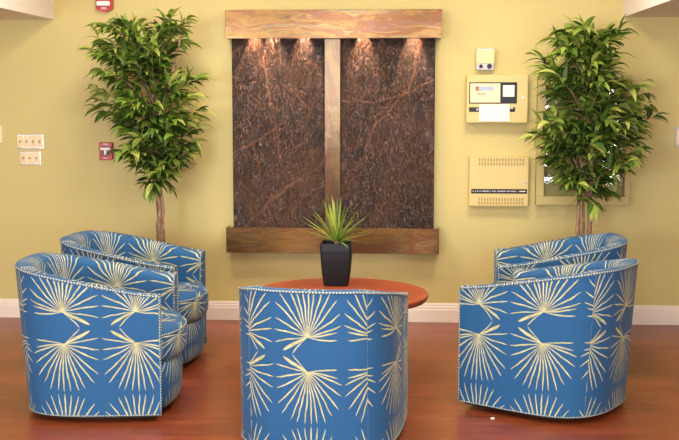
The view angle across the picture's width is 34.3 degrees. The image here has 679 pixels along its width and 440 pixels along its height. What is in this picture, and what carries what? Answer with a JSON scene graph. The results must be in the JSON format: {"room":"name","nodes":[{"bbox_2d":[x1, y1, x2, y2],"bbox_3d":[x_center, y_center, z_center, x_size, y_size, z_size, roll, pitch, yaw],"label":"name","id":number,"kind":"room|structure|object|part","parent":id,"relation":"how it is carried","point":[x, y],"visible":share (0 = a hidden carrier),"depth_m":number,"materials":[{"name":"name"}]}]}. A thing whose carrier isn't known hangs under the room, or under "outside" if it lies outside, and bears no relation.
{"room":"lobby","nodes":[
{"label":"lobby","id":0,"kind":"room"},
{"bbox_2d":[0,0,53,19],"bbox_3d":[-3.121,-1.208,3.030,1.813,0.672,9.130,0,6,3],"label":"bulkhead","id":1,"kind":"object","parent":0,"point":[9,9],"visible":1,"depth_m":7.17,"materials":[{"name":"white paint"}]},
{"bbox_2d":[0,0,678,305],"bbox_3d":[0.128,-0.670,7.567,8.000,2.950,0.120,0,6,3],"label":"wall","id":2,"kind":"structure","parent":0,"point":[43,74],"depth_m":7.54,"materials":[{"name":"yellow paint"}]},
{"bbox_2d":[0,125,2,142],"bbox_3d":[-2.387,-0.595,7.646,0.090,0.124,0.027,0,6,3],"label":"wall thermostat","id":3,"kind":"object","parent":2,"relation":"attached to","point":[1,126],"visible":1,"depth_m":7.64,"materials":[{"name":"beige plastic"}]},
{"bbox_2d":[17,134,43,148],"bbox_3d":[-2.150,-0.545,7.640,0.188,0.103,0.024,0,6,3],"label":"switch plate","id":4,"kind":"object","parent":2,"relation":"attached to","point":[24,141],"visible":1,"depth_m":7.64,"materials":[{"name":"beige plastic"}]},
{"bbox_2d":[20,151,40,164],"bbox_3d":[-2.153,-0.431,7.652,0.146,0.097,0.024,0,6,3],"label":"switch plate","id":5,"kind":"object","parent":2,"relation":"attached to","point":[26,157],"visible":1,"depth_m":7.66,"materials":[{"name":"beige plastic"}]},
{"bbox_2d":[96,0,113,11],"bbox_3d":[-1.600,-1.496,7.476,0.110,0.158,0.075,0,6,3],"label":"fire alarm strobe","id":6,"kind":"object","parent":2,"relation":"attached to","point":[101,5],"visible":1,"depth_m":7.47,"materials":[{"name":"red plastic"}]},
{"bbox_2d":[99,142,113,159],"bbox_3d":[-1.614,-0.476,7.604,0.092,0.120,0.050,0,6,3],"label":"station","id":7,"kind":"object","parent":2,"relation":"attached to","point":[104,147],"visible":0.99,"depth_m":7.59,"materials":[{"name":"red plastic"}]},
{"bbox_3d":[-1.615,-0.474,7.586,0.068,0.052,0.014,0,6,3],"label":"handle","id":8,"kind":"part","parent":7,"relation":"part of","materials":[{"name":"white plastic"}]},
{"bbox_3d":[-1.615,-0.474,7.592,0.072,0.069,0.003,0,6,3],"label":"recess panel","id":9,"kind":"part","parent":7,"relation":"part of","materials":[{"name":"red plastic"}]},
{"bbox_2d":[225,9,441,253],"bbox_3d":[-0.045,-0.591,7.445,1.453,1.631,0.160,0,6,3],"label":"fountain","id":10,"kind":"object","parent":2,"relation":"attached to","point":[327,104],"visible":0.96,"depth_m":7.44,"materials":[{"name":"stone"}]},
{"bbox_3d":[-0.413,-0.567,7.496,0.628,1.360,0.045,0,6,3],"label":"stone panel","id":11,"kind":"part","parent":10,"relation":"part of","materials":[{"name":"brown stone"}]},
{"bbox_3d":[-0.045,-0.563,7.466,0.110,1.360,0.065,0,6,3],"label":"post","id":12,"kind":"part","parent":10,"relation":"part of","materials":[{"name":"orange metal"}]},
{"bbox_3d":[0.324,-0.562,7.455,0.628,1.360,0.045,0,6,3],"label":"stone panel","id":13,"kind":"part","parent":10,"relation":"part of","materials":[{"name":"brown stone"}]},
{"bbox_2d":[0,299,678,324],"bbox_3d":[0.124,0.638,7.645,7.800,0.132,0.016,0,6,3],"label":"baseboard","id":14,"kind":"structure","parent":2,"relation":"attached to","point":[217,310],"depth_m":7.61,"materials":[{"name":"white paint"}]},
{"bbox_2d":[476,48,493,69],"bbox_3d":[0.974,-1.075,7.368,0.118,0.144,0.094,0,6,3],"label":"alarm box","id":15,"kind":"object","parent":2,"relation":"attached to","point":[484,56],"visible":1,"depth_m":7.32,"materials":[{"name":"beige plastic"}]},
{"bbox_2d":[465,75,527,122],"bbox_3d":[1.056,-0.814,7.388,0.408,0.320,0.102,0,6,3],"label":"control panel","id":16,"kind":"object","parent":2,"relation":"attached to","point":[489,98],"visible":0.99,"depth_m":7.34,"materials":[{"name":"beige metal"}]},
{"bbox_3d":[0.973,-0.848,7.342,0.200,0.127,0.003,0,6,3],"label":"display plate","id":17,"kind":"part","parent":16,"relation":"part of","materials":[{"name":"beige plastic"}]},
{"bbox_3d":[1.026,-0.849,7.344,0.317,0.141,0.006,0,6,3],"label":"display frame","id":18,"kind":"part","parent":16,"relation":"part of","materials":[{"name":"plastic"}]},
{"bbox_2d":[468,156,528,205],"bbox_3d":[1.078,-0.264,7.461,0.398,0.336,0.077,0,6,3],"label":"control panel","id":19,"kind":"object","parent":2,"relation":"attached to","point":[493,180],"visible":1,"depth_m":7.43,"materials":[{"name":"beige metal"}]},
{"bbox_2d":[535,76,632,204],"bbox_3d":[1.638,-0.533,7.394,0.622,0.864,0.087,0,6,3],"label":"framed picture","id":20,"kind":"object","parent":2,"relation":"attached to","point":[549,195],"visible":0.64,"depth_m":7.41,"materials":[{"name":"beige wood"}]},
{"bbox_2d":[674,127,678,146],"bbox_3d":[2.299,-0.557,7.384,0.090,0.136,0.028,0,6,3],"label":"wall control","id":21,"kind":"object","parent":2,"relation":"attached to","point":[676,128],"visible":1,"depth_m":7.38,"materials":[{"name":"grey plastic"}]},
{"bbox_2d":[0,317,678,439],"bbox_3d":[-0.133,1.259,3.137,7.800,0.100,9.130,0,6,3],"label":"floor","id":22,"kind":"structure","parent":0,"point":[207,406],"depth_m":5.58,"materials":[{"name":"brown wood"}]},
{"bbox_2d":[14,252,187,417],"bbox_3d":[-1.189,0.563,5.564,0.830,0.744,0.725,0,6,-1],"label":"tub chair","id":23,"kind":"object","parent":22,"relation":"on","point":[102,338],"visible":1,"depth_m":5.24,"materials":[{"name":"fabric"}]},
{"bbox_3d":[-1.516,0.547,5.555,0.161,0.709,0.519,0,6,-1],"label":"backrest","id":24,"kind":"part","parent":23,"relation":"part of","materials":[{"name":"fabric"}]},
{"bbox_3d":[-1.204,0.517,5.840,0.669,0.704,0.155,0,6,-1],"label":"armrest","id":25,"kind":"part","parent":23,"relation":"part of","materials":[{"name":"fabric"}]},
{"bbox_3d":[-1.136,0.779,5.590,0.667,0.239,0.536,0,6,-1],"label":"seat","id":26,"kind":"part","parent":23,"relation":"part of","materials":[{"name":"fabric"}]},
{"bbox_2d":[160,310,187,360],"bbox_3d":[-1.116,0.577,5.567,0.685,0.179,0.540,0,6,-1],"label":"seat cushion","id":27,"kind":"object","parent":23,"relation":"on","point":[173,326],"depth_m":5.42,"materials":[{"name":"fabric"}]},
{"bbox_2d":[59,230,208,363],"bbox_3d":[-1.192,0.462,6.472,0.830,0.744,0.725,1,6,8],"label":"tub chair","id":28,"kind":"object","parent":22,"relation":"on","point":[189,264],"visible":0.41,"depth_m":6.61,"materials":[{"name":"fabric"}]},
{"bbox_3d":[-1.517,0.439,6.513,0.161,0.709,0.519,1,6,8],"label":"backrest","id":29,"kind":"part","parent":28,"relation":"part of","materials":[{"name":"fabric"}]},
{"bbox_3d":[-1.239,0.477,6.197,0.669,0.704,0.155,1,6,8],"label":"armrest","id":30,"kind":"part","parent":28,"relation":"part of","materials":[{"name":"fabric"}]},
{"bbox_3d":[-1.165,0.416,6.747,0.669,0.704,0.155,1,6,8],"label":"armrest","id":31,"kind":"part","parent":28,"relation":"part of","materials":[{"name":"fabric"}]},
{"bbox_2d":[178,282,208,322],"bbox_3d":[-1.120,0.477,6.464,0.685,0.179,0.540,1,6,8],"label":"seat cushion","id":32,"kind":"object","parent":28,"relation":"on","point":[193,301],"depth_m":6.32,"materials":[{"name":"fabric"}]},
{"bbox_3d":[-1.140,0.679,6.489,0.667,0.239,0.536,1,6,8],"label":"seat","id":33,"kind":"part","parent":28,"relation":"part of","materials":[{"name":"fabric"}]},
{"bbox_2d":[77,6,217,241],"bbox_3d":[-1.254,-0.311,7.156,0.906,2.128,0.651,0,6,3],"label":"ficus tree","id":34,"kind":"object","parent":22,"relation":"on","point":[154,133],"visible":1,"depth_m":7.09,"materials":[{"name":"green plant"}]},
{"bbox_2d":[238,285,408,439],"bbox_3d":[-0.072,0.620,5.053,0.725,0.744,0.830,1,7,11],"label":"tub chair","id":35,"kind":"object","parent":22,"relation":"on","point":[317,364],"visible":1,"depth_m":4.70,"materials":[{"name":"fabric"}]},
{"bbox_3d":[-0.348,0.600,5.096,0.155,0.704,0.669,1,7,11],"label":"armrest","id":36,"kind":"part","parent":35,"relation":"part of","materials":[{"name":"fabric"}]},
{"bbox_3d":[-0.136,0.639,4.731,0.519,0.709,0.161,1,7,11],"label":"backrest","id":37,"kind":"part","parent":35,"relation":"part of","materials":[{"name":"fabric"}]},
{"bbox_3d":[0.200,0.613,4.987,0.155,0.704,0.669,1,7,11],"label":"armrest","id":38,"kind":"part","parent":35,"relation":"part of","materials":[{"name":"fabric"}]},
{"bbox_2d":[264,278,428,308],"bbox_3d":[0.002,0.638,5.992,0.960,0.500,0.960,0,6,3],"label":"round table","id":39,"kind":"object","parent":22,"relation":"on","point":[417,296],"visible":0.24,"depth_m":6.13,"materials":[{"name":"brown wood"}]},
{"bbox_2d":[302,198,369,285],"bbox_3d":[-0.021,0.111,6.189,0.445,0.503,0.470,0,6,3],"label":"potted spiky plant","id":40,"kind":"object","parent":39,"relation":"on","point":[335,253],"visible":1,"depth_m":6.12,"materials":[{"name":"green plant"}]},
{"bbox_3d":[-0.017,0.243,6.196,0.174,0.240,0.174,0,6,3],"label":"planter","id":41,"kind":"part","parent":40,"relation":"part of","materials":[{"name":"black ceramic"}]},
{"bbox_2d":[458,258,638,418],"bbox_3d":[1.061,0.562,5.577,0.830,0.744,0.725,4,8,34],"label":"tub chair","id":42,"kind":"object","parent":22,"relation":"on","point":[552,342],"visible":1,"depth_m":5.26,"materials":[{"name":"fabric"}]},
{"bbox_3d":[0.910,0.573,5.342,0.669,0.704,0.155,4,8,34],"label":"armrest","id":43,"kind":"part","parent":42,"relation":"part of","materials":[{"name":"fabric"}]},
{"bbox_3d":[1.228,0.522,5.798,0.669,0.704,0.155,4,8,34],"label":"armrest","id":44,"kind":"part","parent":42,"relation":"part of","materials":[{"name":"fabric"}]},
{"bbox_3d":[1.330,0.565,5.390,0.161,0.709,0.519,4,8,34],"label":"backrest","id":45,"kind":"part","parent":42,"relation":"part of","materials":[{"name":"fabric"}]},
{"bbox_2d":[492,233,628,283],"bbox_3d":[1.244,0.466,6.429,0.830,0.744,0.725,1,6,6],"label":"tub chair","id":46,"kind":"object","parent":22,"relation":"on","point":[599,246],"visible":0.35,"depth_m":6.58,"materials":[{"name":"fabric"}]},
{"bbox_3d":[1.223,0.482,6.151,0.669,0.704,0.155,1,6,6],"label":"armrest","id":47,"kind":"part","parent":46,"relation":"part of","materials":[{"name":"fabric"}]},
{"bbox_3d":[1.569,0.453,6.392,0.161,0.709,0.519,1,6,6],"label":"backrest","id":48,"kind":"part","parent":46,"relation":"part of","materials":[{"name":"fabric"}]},
{"bbox_2d":[517,14,667,235],"bbox_3d":[1.594,-0.261,6.953,0.951,2.073,0.644,0,6,3],"label":"ficus tree","id":49,"kind":"object","parent":22,"relation":"on","point":[588,50],"visible":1,"depth_m":6.88,"materials":[{"name":"green plant"}]},
{"bbox_2d":[623,0,678,16],"bbox_3d":[2.696,-1.172,2.704,2.133,0.672,9.130,0,6,3],"label":"bulkhead","id":50,"kind":"object","parent":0,"point":[631,8],"visible":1,"depth_m":6.83,"materials":[{"name":"white paint"}]}
]}

